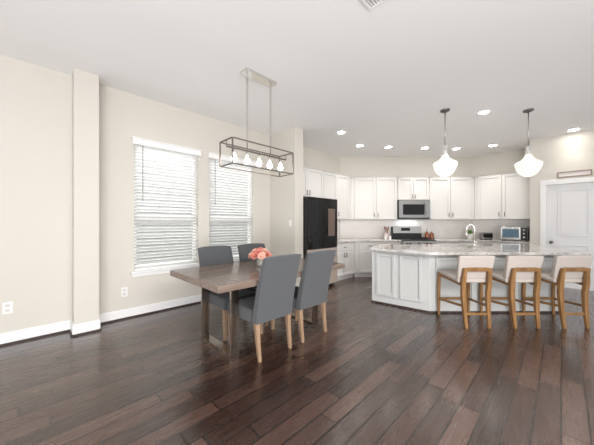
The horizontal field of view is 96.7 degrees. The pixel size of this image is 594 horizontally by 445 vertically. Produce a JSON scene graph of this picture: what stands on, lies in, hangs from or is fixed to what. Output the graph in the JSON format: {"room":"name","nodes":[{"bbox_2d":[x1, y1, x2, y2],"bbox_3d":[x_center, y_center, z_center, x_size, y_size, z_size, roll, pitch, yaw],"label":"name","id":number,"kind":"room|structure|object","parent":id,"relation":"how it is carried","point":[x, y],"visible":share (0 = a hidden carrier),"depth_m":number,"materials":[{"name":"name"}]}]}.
{"room":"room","nodes":[
{"label":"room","id":0,"kind":"room"},
{"bbox_2d":[72,68,98,324],"bbox_3d":[-2.539,-0.245,3.167,0.231,3.050,0.230,0,0,-45],"label":"wall column","id":1,"kind":"structure","parent":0,"point":[85,85],"depth_m":3.08,"materials":[{"name":"grey paint"}]},
{"bbox_2d":[69,319,101,336],"bbox_3d":[-2.530,1.216,3.158,0.283,0.128,0.256,0,0,-45],"label":"baseboard","id":2,"kind":"structure","parent":1,"relation":"attached to","point":[92,326],"depth_m":3.07,"materials":[{"name":"white paint"}]},
{"bbox_2d":[0,54,339,333],"bbox_3d":[-2.362,-0.245,3.601,9.752,3.050,0.148,0,0,-45],"label":"wall","id":3,"kind":"structure","parent":0,"point":[36,101],"depth_m":3.15,"materials":[{"name":"grey paint"}]},
{"bbox_2d":[2,301,12,314],"bbox_3d":[-3.066,0.895,2.797,0.076,0.124,0.008,0,0,-45],"label":"wall outlet","id":4,"kind":"object","parent":3,"relation":"attached to","point":[7,307],"visible":1,"depth_m":2.79,"materials":[{"name":"white plastic"}]},
{"bbox_2d":[0,294,200,346],"bbox_3d":[-3.144,1.216,2.706,7.380,0.128,0.026,0,0,-45],"label":"baseboard","id":5,"kind":"structure","parent":3,"relation":"attached to","point":[17,336],"depth_m":3.38,"materials":[{"name":"white paint"}]},
{"bbox_2d":[121,287,127,296],"bbox_3d":[-2.318,0.920,3.545,0.076,0.124,0.008,0,0,-45],"label":"wall outlet","id":6,"kind":"object","parent":3,"relation":"attached to","point":[124,291],"visible":1,"depth_m":3.54,"materials":[{"name":"white plastic"}]},
{"bbox_2d":[130,145,199,276],"bbox_3d":[-1.944,-0.212,3.974,1.000,1.895,0.180,0,0,-45],"label":"window","id":7,"kind":"structure","parent":3,"relation":"in","point":[159,270],"depth_m":3.89,"materials":[{"name":"white paint"}]},
{"bbox_2d":[131,136,201,270],"bbox_3d":[-1.911,-0.261,3.943,0.981,1.834,0.111,0,0,-45],"label":"window blind","id":8,"kind":"object","parent":7,"relation":"attached to","point":[187,152],"visible":0.94,"depth_m":3.92,"materials":[{"name":"white plastic"}]},
{"bbox_2d":[209,158,250,262],"bbox_3d":[-1.177,-0.212,4.742,0.989,1.895,0.180,0,0,-45],"label":"window","id":9,"kind":"structure","parent":3,"relation":"in","point":[235,261],"depth_m":5.03,"materials":[{"name":"white paint"}]},
{"bbox_2d":[207,152,256,259],"bbox_3d":[-1.143,-0.261,4.711,0.970,1.834,0.111,0,0,-45],"label":"window blind","id":10,"kind":"object","parent":9,"relation":"attached to","point":[214,157],"visible":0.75,"depth_m":4.70,"materials":[{"name":"white plastic"}]},
{"bbox_2d":[303,166,323,197],"bbox_3d":[0.110,-0.859,5.633,0.922,0.617,0.480,0,0,-45],"label":"upper cabinet","id":11,"kind":"object","parent":3,"relation":"attached to","point":[312,177],"visible":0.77,"depth_m":5.58,"materials":[{"name":"white paint"}]},
{"bbox_2d":[323,171,350,219],"bbox_3d":[0.870,-0.633,6.394,1.218,1.067,0.480,0,0,-45],"label":"upper cabinet","id":12,"kind":"object","parent":3,"relation":"attached to","point":[335,186],"visible":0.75,"depth_m":6.25,"materials":[{"name":"white paint"}]},
{"bbox_2d":[270,127,302,285],"bbox_3d":[-0.214,-0.245,5.146,0.215,3.050,0.720,0,0,-45],"label":"wall partition","id":13,"kind":"structure","parent":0,"point":[286,192],"depth_m":4.96,"materials":[{"name":"grey paint"}]},
{"bbox_2d":[0,277,593,444],"bbox_3d":[1.485,1.330,1.768,12.600,0.100,8.400,0,0,-45],"label":"floor","id":14,"kind":"structure","parent":0,"point":[379,374],"depth_m":2.12,"materials":[{"name":"brown wood"}]},
{"bbox_2d":[198,245,255,340],"bbox_3d":[-0.863,0.787,3.246,0.458,0.985,0.680,0,0,-45],"label":"dining chair","id":15,"kind":"object","parent":14,"relation":"on","point":[208,255],"visible":0.33,"depth_m":3.27,"materials":[{"name":"grey fabric"}]},
{"bbox_2d":[237,243,267,326],"bbox_3d":[-0.455,0.787,3.654,0.458,0.985,0.680,0,0,-45],"label":"dining chair","id":16,"kind":"object","parent":14,"relation":"on","point":[244,250],"visible":0.21,"depth_m":3.73,"materials":[{"name":"grey fabric"}]},
{"bbox_2d":[170,258,344,357],"bbox_3d":[-0.392,0.900,3.186,1.800,0.760,1.080,0,0,-45],"label":"dining table","id":17,"kind":"object","parent":14,"relation":"on","point":[230,277],"visible":0.64,"depth_m":2.69,"materials":[{"name":"brown wood"}]},
{"bbox_3d":[-0.449,0.468,3.228,0.092,0.105,0.092,0,0,-45],"label":"flower vase","id":18,"kind":"object","parent":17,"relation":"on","visible":0},
{"bbox_2d":[248,247,271,264],"bbox_3d":[-0.449,0.400,3.227,0.286,0.217,0.287,0,0,-45],"label":"flower bouquet","id":19,"kind":"object","parent":18,"relation":"in","point":[261,253],"visible":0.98,"depth_m":3.16,"materials":[{"name":"pink plant"}]},
{"bbox_2d":[228,254,301,362],"bbox_3d":[-0.341,0.787,2.710,0.458,0.985,0.680,0,0,-45],"label":"dining chair","id":20,"kind":"object","parent":14,"relation":"on","point":[273,299],"visible":0.95,"depth_m":2.51,"materials":[{"name":"grey fabric"}]},
{"bbox_2d":[271,250,335,342],"bbox_3d":[0.066,0.787,3.116,0.458,0.985,0.680,0,0,-45],"label":"dining chair","id":21,"kind":"object","parent":14,"relation":"on","point":[312,290],"visible":0.92,"depth_m":2.90,"materials":[{"name":"grey fabric"}]},
{"bbox_2d":[303,197,336,284],"bbox_3d":[0.250,0.390,5.481,0.880,1.780,0.802,0,0,-45],"label":"refrigerator","id":22,"kind":"object","parent":14,"relation":"on","point":[319,214],"visible":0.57,"depth_m":5.12,"materials":[{"name":"black metal"}]},
{"bbox_2d":[337,242,354,280],"bbox_3d":[0.959,0.859,6.299,1.205,0.842,0.740,0,0,-45],"label":"base cabinet","id":23,"kind":"object","parent":14,"relation":"on","point":[345,251],"visible":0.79,"depth_m":6.01,"materials":[{"name":"white paint"}]},
{"bbox_2d":[353,242,400,276],"bbox_3d":[1.808,0.859,6.603,1.335,0.842,0.774,0,0,0],"label":"base cabinet","id":24,"kind":"object","parent":14,"relation":"on","point":[363,252],"visible":0.28,"depth_m":6.26,"materials":[{"name":"white paint"}]},
{"bbox_2d":[337,238,401,242],"bbox_3d":[1.405,0.413,6.472,2.362,0.037,1.161,0,0,-20],"label":"countertop","id":25,"kind":"structure","parent":24,"relation":"on","point":[340,240],"depth_m":6.24,"materials":[{"name":"stone"}]},
{"bbox_2d":[384,233,388,238],"bbox_3d":[2.278,0.323,6.720,0.116,0.145,0.115,0,0,-45],"label":"utensil crock","id":26,"kind":"object","parent":25,"relation":"on","point":[386,235],"visible":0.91,"depth_m":6.67,"materials":[{"name":"white ceramic"}]},
{"bbox_2d":[391,227,435,243],"bbox_3d":[2.870,0.670,6.552,0.780,1.180,0.856,0,0,0],"label":"gas range","id":27,"kind":"object","parent":14,"relation":"on","point":[408,235],"visible":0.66,"depth_m":6.89,"materials":[{"name":"silver metal"}]},
{"bbox_2d":[391,238,435,240],"bbox_3d":[2.870,0.396,6.580,0.780,0.016,0.800,0,0,0],"label":"cooktop","id":28,"kind":"object","parent":27,"relation":"in","point":[403,239],"depth_m":6.24,"materials":[{"name":"black metal"}]},
{"bbox_2d":[436,242,482,243],"bbox_3d":[3.938,0.859,6.603,1.345,0.842,0.774,0,0,0],"label":"base cabinet","id":29,"kind":"object","parent":14,"relation":"on","point":[436,242],"visible":0.09,"depth_m":6.27,"materials":[{"name":"white paint"}]},
{"bbox_2d":[431,238,529,243],"bbox_3d":[4.340,0.413,6.480,2.362,0.037,1.140,0,0,19],"label":"countertop","id":30,"kind":"structure","parent":29,"relation":"on","point":[436,239],"depth_m":6.24,"materials":[{"name":"stone"}]},
{"bbox_2d":[467,229,473,239],"bbox_3d":[4.308,0.270,6.553,0.227,0.250,0.215,0,0,-45],"label":"potted plant","id":31,"kind":"object","parent":30,"relation":"on","point":[470,235],"visible":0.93,"depth_m":6.51,"materials":[{"name":"green plant"}]},
{"bbox_2d":[479,233,492,239],"bbox_3d":[4.623,0.309,6.447,0.270,0.171,0.146,0,0,0],"label":"toaster","id":32,"kind":"object","parent":30,"relation":"on","point":[482,236],"visible":1,"depth_m":6.38,"materials":[{"name":"silver metal"}]},
{"bbox_2d":[501,226,528,241],"bbox_3d":[4.984,0.233,6.045,0.470,0.325,0.443,0,0,45],"label":"toaster oven","id":33,"kind":"object","parent":30,"relation":"on","point":[507,232],"visible":1,"depth_m":5.92,"materials":[{"name":"silver metal"}]},
{"bbox_2d":[437,256,494,328],"bbox_3d":[2.203,0.838,3.470,0.452,0.885,0.535,0,0,0],"label":"counter stool","id":34,"kind":"object","parent":14,"relation":"on","point":[470,269],"visible":1,"depth_m":3.24,"materials":[{"name":"brown wood"}]},
{"bbox_2d":[371,250,561,312],"bbox_3d":[2.734,0.859,4.394,3.034,0.842,1.268,0,0,0],"label":"kitchen island","id":35,"kind":"object","parent":14,"relation":"on","point":[403,280],"visible":0.59,"depth_m":3.80,"materials":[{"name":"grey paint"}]},
{"bbox_2d":[371,244,591,254],"bbox_3d":[2.818,0.413,4.335,3.262,0.037,1.470,0,0,0],"label":"island countertop","id":36,"kind":"structure","parent":35,"relation":"on","point":[423,249],"depth_m":4.01,"materials":[{"name":"stone"}]},
{"bbox_2d":[465,224,478,246],"bbox_3d":[2.974,0.203,4.468,0.214,0.383,0.056,0,0,16],"label":"faucet","id":37,"kind":"object","parent":36,"relation":"on","point":[466,233],"visible":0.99,"depth_m":4.45,"materials":[{"name":"silver metal"}]},
{"bbox_2d":[483,242,525,243],"bbox_3d":[4.803,0.859,6.309,1.190,0.842,0.704,0,0,45],"label":"base cabinet","id":38,"kind":"object","parent":14,"relation":"on","point":[483,242],"visible":0.02,"depth_m":6.09,"materials":[{"name":"white paint"}]},
{"bbox_2d":[479,256,543,328],"bbox_3d":[2.800,0.838,3.470,0.452,0.885,0.535,0,0,0],"label":"counter stool","id":39,"kind":"object","parent":14,"relation":"on","point":[517,269],"visible":0.88,"depth_m":3.24,"materials":[{"name":"brown wood"}]},
{"bbox_2d":[521,256,592,328],"bbox_3d":[3.400,0.838,3.470,0.452,0.885,0.535,0,0,0],"label":"counter stool","id":40,"kind":"object","parent":14,"relation":"on","point":[565,269],"visible":0.83,"depth_m":3.24,"materials":[{"name":"brown wood"}]},
{"bbox_2d":[0,0,593,156],"bbox_3d":[1.485,-1.820,1.768,12.600,0.100,8.400,0,0,-45],"label":"ceiling","id":41,"kind":"structure","parent":0,"point":[383,76],"depth_m":2.87,"materials":[{"name":"white paint"}]},
{"bbox_2d":[219,67,293,176],"bbox_3d":[-0.458,-1.201,3.188,0.898,1.138,0.273,0,0,-45],"label":"linear chandelier","id":42,"kind":"object","parent":41,"relation":"hanging from","point":[247,72],"visible":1,"depth_m":3.13,"materials":[{"name":"silver metal"}]},
{"bbox_2d":[231,148,236,161],"bbox_3d":[-0.702,-0.760,2.944,0.064,0.150,0.064,0,0,-45],"label":"bulb","id":43,"kind":"object","parent":42,"relation":"attached to","point":[234,156],"depth_m":2.93,"materials":[{"name":"white glass"}]},
{"bbox_2d":[244,151,249,163],"bbox_3d":[-0.580,-0.760,3.066,0.064,0.150,0.064,0,0,-45],"label":"bulb","id":44,"kind":"object","parent":42,"relation":"attached to","point":[247,161],"depth_m":3.05,"materials":[{"name":"white glass"}]},
{"bbox_2d":[256,154,261,166],"bbox_3d":[-0.458,-0.760,3.188,0.064,0.150,0.064,0,0,-45],"label":"bulb","id":45,"kind":"object","parent":42,"relation":"attached to","point":[259,163],"depth_m":3.17,"materials":[{"name":"white glass"}]},
{"bbox_2d":[267,157,271,168],"bbox_3d":[-0.342,-0.760,3.304,0.064,0.150,0.064,0,0,-45],"label":"bulb","id":46,"kind":"object","parent":42,"relation":"attached to","point":[269,165],"depth_m":3.29,"materials":[{"name":"white glass"}]},
{"bbox_2d":[278,159,282,170],"bbox_3d":[-0.215,-0.760,3.431,0.064,0.150,0.064,0,0,-45],"label":"bulb","id":47,"kind":"object","parent":42,"relation":"attached to","point":[280,168],"depth_m":3.42,"materials":[{"name":"white glass"}]},
{"bbox_2d":[360,0,387,10],"bbox_3d":[0.608,-1.764,1.966,0.317,0.012,0.317,0,0,-45],"label":"ceiling vent","id":48,"kind":"object","parent":41,"relation":"in","point":[366,3],"visible":1,"depth_m":2.12,"materials":[{"name":"white metal"}]},
{"bbox_2d":[440,108,449,167],"bbox_3d":[2.310,-1.250,4.120,0.340,1.039,0.340,0,0,-45],"label":"pendant light","id":49,"kind":"object","parent":41,"relation":"hanging from","point":[445,163],"visible":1,"depth_m":4.11,"materials":[{"name":"grey metal"}]},
{"bbox_2d":[443,146,446,154],"bbox_3d":[2.310,-1.140,4.120,0.052,0.140,0.051,0,0,-45],"label":"socket","id":50,"kind":"object","parent":49,"relation":"attached to","point":[444,147],"depth_m":4.10,"materials":[{"name":"silver metal"}]},
{"bbox_2d":[476,109,491,114],"bbox_3d":[2.968,-1.766,4.195,0.200,0.008,0.200,0,0,-45],"label":"recessed light","id":51,"kind":"object","parent":41,"relation":"in","point":[482,112],"visible":1,"depth_m":4.20,"materials":[{"name":"white paint"}]},
{"bbox_2d":[523,108,533,167],"bbox_3d":[3.610,-1.250,4.120,0.340,1.039,0.340,0,0,-45],"label":"pendant light","id":52,"kind":"object","parent":41,"relation":"hanging from","point":[528,163],"visible":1,"depth_m":4.11,"materials":[{"name":"white metal"}]},
{"bbox_2d":[526,146,530,154],"bbox_3d":[3.610,-1.140,4.120,0.052,0.140,0.051,0,0,-45],"label":"socket","id":53,"kind":"object","parent":52,"relation":"attached to","point":[528,149],"depth_m":4.10,"materials":[{"name":"silver metal"}]},
{"bbox_2d":[566,128,580,131],"bbox_3d":[5.216,-1.766,4.976,0.200,0.008,0.200,0,0,-45],"label":"recessed light","id":54,"kind":"object","parent":41,"relation":"in","point":[573,129],"visible":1,"depth_m":4.96,"materials":[{"name":"white paint"}]},
{"bbox_2d":[340,157,470,237],"bbox_3d":[2.878,-0.245,7.053,3.663,3.050,0.121,0,0,0],"label":"wall","id":55,"kind":"structure","parent":0,"point":[349,166],"depth_m":7.00,"materials":[{"name":"grey paint"}]},
{"bbox_2d":[351,177,396,219],"bbox_3d":[1.827,-0.633,6.780,1.375,1.067,0.430,0,0,0],"label":"upper cabinet","id":56,"kind":"object","parent":55,"relation":"attached to","point":[372,198],"visible":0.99,"depth_m":6.61,"materials":[{"name":"white paint"}]},
{"bbox_2d":[397,177,428,199],"bbox_3d":[2.913,-0.878,6.780,0.787,0.577,0.430,0,0,0],"label":"upper cabinet","id":57,"kind":"object","parent":55,"relation":"attached to","point":[408,188],"visible":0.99,"depth_m":6.61,"materials":[{"name":"white paint"}]},
{"bbox_2d":[397,200,429,218],"bbox_3d":[2.910,-0.347,6.736,0.770,0.465,0.499,0,0,0],"label":"microwave","id":58,"kind":"object","parent":57,"relation":"attached to","point":[406,209],"visible":0.91,"depth_m":6.53,"materials":[{"name":"silver metal"}]},
{"bbox_2d":[422,177,473,219],"bbox_3d":[3.965,-0.633,6.780,1.306,1.067,0.430,0,0,0],"label":"upper cabinet","id":59,"kind":"object","parent":55,"relation":"attached to","point":[451,198],"visible":0.99,"depth_m":6.61,"materials":[{"name":"white paint"}]},
{"bbox_2d":[471,149,529,239],"bbox_3d":[5.101,-0.245,6.617,0.148,3.050,1.215,0,0,-45],"label":"wall","id":60,"kind":"structure","parent":0,"point":[513,161],"depth_m":6.61,"materials":[{"name":"grey paint"}]},
{"bbox_2d":[474,171,529,219],"bbox_3d":[4.896,-0.633,6.412,1.204,1.067,0.440,0,0,45],"label":"upper cabinet","id":61,"kind":"object","parent":60,"relation":"attached to","point":[498,196],"visible":0.94,"depth_m":6.21,"materials":[{"name":"white paint"}]},
{"bbox_2d":[530,129,593,245],"bbox_3d":[6.790,-0.245,4.290,0.770,3.050,4.465,0,0,-45],"label":"wall","id":62,"kind":"structure","parent":0,"point":[549,156],"depth_m":5.34,"materials":[{"name":"grey paint"}]},
{"bbox_2d":[540,177,593,245],"bbox_3d":[5.379,0.203,5.142,0.022,2.155,0.945,0,0,-45],"label":"trim","id":63,"kind":"structure","parent":62,"relation":"attached to","point":[543,184],"depth_m":5.41,"materials":[{"name":"white paint"}]},
{"bbox_2d":[547,182,593,290],"bbox_3d":[5.395,0.242,5.158,0.105,2.052,0.747,0,0,-45],"label":"door","id":64,"kind":"structure","parent":62,"relation":"in","point":[570,207],"depth_m":5.17,"materials":[{"name":"white paint"}]},
{"bbox_2d":[557,169,591,177],"bbox_3d":[5.388,-0.968,5.134,0.470,0.115,0.020,0,0,45],"label":"framed sign","id":65,"kind":"object","parent":62,"relation":"attached to","point":[587,172],"visible":1,"depth_m":5.12,"materials":[{"name":"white wood"}]},
{"label":"outside","id":66,"kind":"structure","parent":0,"visible":0},
{"bbox_2d":[136,148,246,263],"bbox_3d":[-2.927,-1.600,8.584,20.000,5.760,0.320,0,0,-45],"label":"wall","id":67,"kind":"structure","parent":66,"point":[137,148],"depth_m":7.75,"materials":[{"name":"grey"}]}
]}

